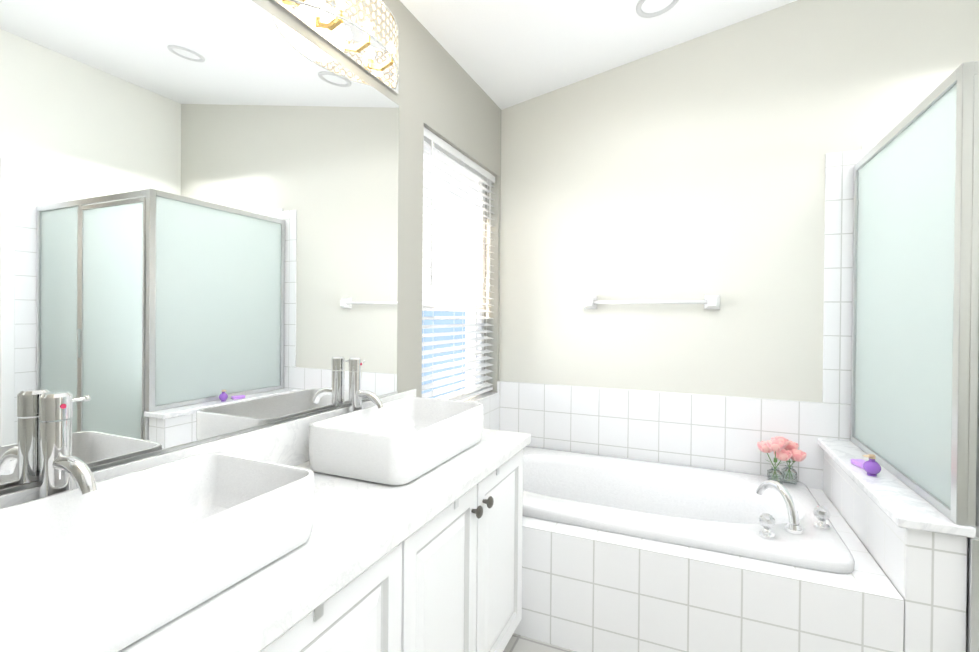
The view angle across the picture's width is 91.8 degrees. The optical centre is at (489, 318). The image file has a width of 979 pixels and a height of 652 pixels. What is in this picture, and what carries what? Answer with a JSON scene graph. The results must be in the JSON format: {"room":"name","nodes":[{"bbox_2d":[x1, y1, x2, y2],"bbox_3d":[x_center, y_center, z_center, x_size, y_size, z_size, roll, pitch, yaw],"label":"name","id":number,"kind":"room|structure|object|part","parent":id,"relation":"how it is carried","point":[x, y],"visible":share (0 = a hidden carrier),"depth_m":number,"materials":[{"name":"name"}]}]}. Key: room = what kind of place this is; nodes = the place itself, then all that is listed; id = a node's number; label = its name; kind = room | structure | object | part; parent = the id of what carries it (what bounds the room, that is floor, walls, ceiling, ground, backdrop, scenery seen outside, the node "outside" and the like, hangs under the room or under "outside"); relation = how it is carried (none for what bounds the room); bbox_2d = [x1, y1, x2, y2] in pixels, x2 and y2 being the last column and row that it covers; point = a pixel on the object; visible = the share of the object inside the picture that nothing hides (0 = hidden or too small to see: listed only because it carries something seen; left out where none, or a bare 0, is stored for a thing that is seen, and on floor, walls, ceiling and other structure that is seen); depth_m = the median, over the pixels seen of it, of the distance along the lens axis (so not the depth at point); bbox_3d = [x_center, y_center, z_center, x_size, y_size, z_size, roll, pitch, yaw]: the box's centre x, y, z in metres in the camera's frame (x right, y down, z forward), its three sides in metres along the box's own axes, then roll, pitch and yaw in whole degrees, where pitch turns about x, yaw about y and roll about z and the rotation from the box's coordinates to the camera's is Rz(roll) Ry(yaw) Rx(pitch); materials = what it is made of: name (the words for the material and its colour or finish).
{"room":"bathroom","nodes":[
{"label":"bathroom","id":0,"kind":"room"},
{"bbox_2d":[252,0,500,396],"bbox_3d":[-0.746,-0.596,1.518,0.160,3.900,4.070,1,0,23],"label":"wall","id":1,"kind":"structure","parent":0,"point":[443,95],"depth_m":2.27,"materials":[{"name":"grey paint"}]},
{"bbox_2d":[0,391,397,494],"bbox_3d":[-0.757,0.330,1.296,0.009,0.008,1.750,1,0,23],"label":"channel","id":2,"kind":"object","parent":1,"relation":"attached to","point":[36,483],"visible":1,"depth_m":1.22,"materials":[{"name":"silver metal"}]},
{"bbox_2d":[0,0,398,489],"bbox_3d":[-0.754,-0.305,1.293,0.005,1.260,1.750,1,0,23],"label":"wall mirror","id":3,"kind":"object","parent":1,"relation":"attached to","point":[198,220],"visible":1,"depth_m":1.21,"materials":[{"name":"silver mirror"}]},
{"bbox_2d":[0,389,415,508],"bbox_3d":[-0.725,0.409,1.363,0.014,0.149,1.896,1,0,23],"label":"backsplash","id":4,"kind":"structure","parent":1,"relation":"attached to","point":[286,443],"depth_m":1.41,"materials":[{"name":"white stone"}]},
{"bbox_2d":[271,0,398,93],"bbox_3d":[-0.472,-1.068,1.726,0.166,0.175,0.710,1,0,23],"label":"sconce","id":5,"kind":"object","parent":1,"relation":"attached to","point":[339,26],"visible":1,"depth_m":1.73,"materials":[{"name":"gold metal"}]},
{"bbox_2d":[422,145,484,384],"bbox_3d":[-0.238,-0.226,2.787,0.045,1.448,0.960,1,0,23],"label":"window","id":6,"kind":"structure","parent":1,"relation":"in","point":[481,260],"depth_m":3.18,"materials":[{"name":"white"}]},
{"bbox_2d":[422,127,494,400],"bbox_3d":[-0.173,-0.233,2.758,0.073,1.428,0.948,1,0,23],"label":"window blind","id":7,"kind":"object","parent":6,"relation":"attached to","point":[432,142],"visible":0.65,"depth_m":2.72,"materials":[{"name":"white plastic"}]},
{"bbox_2d":[462,392,497,401],"bbox_3d":[-0.209,0.504,2.776,0.172,0.012,0.960,1,0,23],"label":"window sill","id":8,"kind":"structure","parent":1,"relation":"attached to","point":[481,397],"depth_m":3.01,"materials":[{"name":"white paint"}]},
{"bbox_2d":[478,381,499,429],"bbox_3d":[-0.146,0.889,2.727,0.011,0.925,1.058,1,0,23],"label":"wall tile","id":9,"kind":"structure","parent":1,"relation":"attached to","point":[491,412],"depth_m":3.09,"materials":[{"name":"white tile"}]},
{"bbox_2d":[503,633,575,651],"bbox_3d":[1.383,1.407,0.622,5.100,0.060,4.200,1,0,23],"label":"floor","id":10,"kind":"structure","parent":0,"point":[518,643],"depth_m":1.96,"materials":[{"name":"tile"}]},
{"bbox_2d":[252,441,530,651],"bbox_3d":[-0.462,0.943,1.251,0.598,0.830,1.896,1,0,23],"label":"bathroom vanity","id":11,"kind":"object","parent":10,"relation":"on","point":[430,561],"depth_m":1.34,"materials":[{"name":"white wood"}]},
{"bbox_3d":[-0.312,0.901,0.956,0.019,0.710,0.445,1,0,23],"label":"door","id":12,"kind":"part","parent":11,"relation":"part of","materials":[{"name":"white wood"}]},
{"bbox_2d":[118,429,530,651],"bbox_3d":[-0.465,0.507,1.251,0.582,0.039,1.896,1,0,23],"label":"countertop","id":13,"kind":"structure","parent":11,"relation":"on","point":[354,520],"depth_m":1.00,"materials":[{"name":"white stone"}]},
{"bbox_2d":[39,391,97,497],"bbox_3d":[-0.812,0.317,0.942,0.152,0.337,0.091,1,0,23],"label":"faucet","id":14,"kind":"object","parent":13,"relation":"on","point":[60,466],"visible":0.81,"depth_m":0.92,"materials":[{"name":"silver metal"}]},
{"bbox_2d":[0,453,313,651],"bbox_3d":[-0.660,0.413,0.858,0.375,0.148,0.600,1,0,23],"label":"sink","id":15,"kind":"object","parent":13,"relation":"in","point":[116,564],"visible":1,"depth_m":0.86,"materials":[{"name":"white ceramic"}]},
{"bbox_2d":[349,357,382,411],"bbox_3d":[-0.452,0.315,1.777,0.152,0.337,0.091,1,0,23],"label":"faucet","id":16,"kind":"object","parent":13,"relation":"on","point":[357,393],"visible":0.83,"depth_m":1.76,"materials":[{"name":"silver metal"}]},
{"bbox_2d":[309,397,482,484],"bbox_3d":[-0.300,0.411,1.693,0.375,0.148,0.600,1,0,23],"label":"sink","id":17,"kind":"object","parent":13,"relation":"in","point":[404,440],"visible":0.98,"depth_m":1.49,"materials":[{"name":"white ceramic"}]},
{"bbox_3d":[-0.136,0.900,1.365,0.019,0.710,0.425,1,0,23],"label":"door","id":18,"kind":"part","parent":11,"relation":"part of","materials":[{"name":"white wood"}]},
{"bbox_3d":[-0.039,0.617,1.513,0.035,0.039,0.039,1,0,23],"label":"knob","id":19,"kind":"part","parent":11,"relation":"part of","materials":[{"name":"grey metal"}]},
{"bbox_3d":[-0.005,0.617,1.592,0.035,0.039,0.039,1,0,23],"label":"knob","id":20,"kind":"part","parent":11,"relation":"part of","materials":[{"name":"grey metal"}]},
{"bbox_3d":[0.040,0.899,1.774,0.019,0.710,0.445,1,0,23],"label":"door","id":21,"kind":"part","parent":11,"relation":"part of","materials":[{"name":"white wood"}]},
{"bbox_2d":[514,446,903,651],"bbox_3d":[0.696,1.016,2.362,1.822,0.689,1.055,1,0,23],"label":"bathtub","id":22,"kind":"object","parent":10,"relation":"on","point":[619,554],"visible":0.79,"depth_m":1.87,"materials":[{"name":"white tile"}]},
{"bbox_3d":[1.080,0.803,1.847,0.055,0.087,0.058,1,0,23],"label":"knob","id":23,"kind":"part","parent":22,"relation":"part of","materials":[{"name":"silver metal"}]},
{"bbox_2d":[755,480,802,534],"bbox_3d":[1.194,0.763,1.960,0.150,0.169,0.171,1,0,23],"label":"faucet","id":24,"kind":"object","parent":22,"relation":"on","point":[794,526],"depth_m":1.90,"materials":[{"name":"silver metal"}]},
{"bbox_2d":[757,436,806,484],"bbox_3d":[1.502,0.729,2.442,0.220,0.233,0.218,1,0,23],"label":"roses","id":25,"kind":"object","parent":22,"relation":"on","point":[783,449],"visible":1,"depth_m":2.42,"materials":[{"name":"pink plant"}]},
{"bbox_3d":[1.506,0.747,2.440,0.161,0.175,0.139,1,0,23],"label":"stem","id":26,"kind":"part","parent":25,"relation":"part of","materials":[{"name":"green plant"}]},
{"bbox_2d":[767,464,797,484],"bbox_3d":[1.505,0.805,2.440,0.134,0.082,0.122,1,0,23],"label":"vase","id":27,"kind":"object","parent":22,"relation":"on","point":[789,467],"depth_m":2.44,"materials":[{"name":"clear glass"}]},
{"bbox_3d":[1.349,0.805,1.926,0.055,0.087,0.058,1,0,23],"label":"knob","id":28,"kind":"part","parent":22,"relation":"part of","materials":[{"name":"silver metal"}]},
{"bbox_2d":[823,450,966,651],"bbox_3d":[1.605,1.018,1.972,0.150,0.705,1.057,1,0,23],"label":"wall","id":29,"kind":"structure","parent":10,"relation":"on","point":[925,572],"depth_m":1.50,"materials":[{"name":"white tile"}]},
{"bbox_2d":[817,438,975,537],"bbox_3d":[1.597,0.648,1.963,0.190,0.034,1.077,1,0,23],"label":"wall cap","id":30,"kind":"object","parent":29,"relation":"on","point":[896,500],"visible":0.75,"depth_m":1.68,"materials":[{"name":"stone"}]},
{"bbox_2d":[851,459,864,468],"bbox_3d":[1.579,0.618,2.011,0.048,0.021,0.084,1,0,9],"label":"soap bar","id":31,"kind":"object","parent":30,"relation":"on","point":[858,462],"visible":0.71,"depth_m":2.01,"materials":[{"name":"purple"}]},
{"bbox_2d":[862,454,880,476],"bbox_3d":[1.531,0.588,1.901,0.061,0.082,0.058,1,0,23],"label":"bottle","id":32,"kind":"object","parent":30,"relation":"on","point":[871,466],"visible":0.98,"depth_m":1.89,"materials":[{"name":"purple glass"}]},
{"bbox_2d":[400,0,796,109],"bbox_3d":[1.457,-1.896,0.581,5.000,1.100,4.200,1,0,23],"label":"ceiling","id":33,"kind":"structure","parent":0,"point":[504,54],"depth_m":2.54,"materials":[{"name":"white paint"}]},
{"bbox_2d":[636,0,678,17],"bbox_3d":[0.842,-1.584,2.372,0.213,0.054,0.216,1,0,23],"label":"recessed light","id":34,"kind":"object","parent":33,"relation":"in","point":[640,12],"visible":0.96,"depth_m":2.43,"materials":[{"name":"grey"}]},
{"bbox_2d":[499,0,978,402],"bbox_3d":[1.614,-0.584,2.635,3.610,3.900,0.150,1,0,23],"label":"wall","id":35,"kind":"structure","parent":0,"point":[693,169],"depth_m":2.72,"materials":[{"name":"white paint"}]},
{"bbox_2d":[584,295,719,308],"bbox_3d":[0.939,-0.095,2.810,0.774,0.084,0.064,1,0,23],"label":"towel rail","id":36,"kind":"object","parent":35,"relation":"attached to","point":[708,302],"visible":1,"depth_m":2.77,"materials":[{"name":"white ceramic"}]},
{"bbox_2d":[500,150,861,489],"bbox_3d":[0.984,0.245,2.820,1.978,2.230,0.011,1,0,23],"label":"wall tile","id":37,"kind":"structure","parent":35,"relation":"attached to","point":[727,433],"depth_m":2.67,"materials":[{"name":"white tile"}]},
{"bbox_2d":[862,144,978,537],"bbox_3d":[2.493,0.252,2.169,1.309,2.250,0.011,1,0,23],"label":"shower wall tile","id":38,"kind":"structure","parent":35,"relation":"attached to","point":[866,149],"depth_m":2.40,"materials":[{"name":"white tile"}]},
{"label":"outside","id":39,"kind":"structure","parent":0,"visible":0},
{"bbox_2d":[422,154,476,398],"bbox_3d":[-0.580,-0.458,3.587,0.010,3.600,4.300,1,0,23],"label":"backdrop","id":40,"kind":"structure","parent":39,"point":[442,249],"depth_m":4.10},
{"bbox_3d":[2.071,1.329,1.234,1.297,0.100,0.110,1,0,23],"label":"wall","id":41,"kind":"structure","parent":0,"visible":0},
{"bbox_2d":[850,61,978,651],"bbox_3d":[2.251,0.252,1.669,1.332,2.049,1.096,1,0,23],"label":"shower enclosure","id":42,"kind":"object","parent":41,"relation":"on","point":[914,424],"visible":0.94,"depth_m":1.68,"materials":[{"name":"glass"}]}
]}

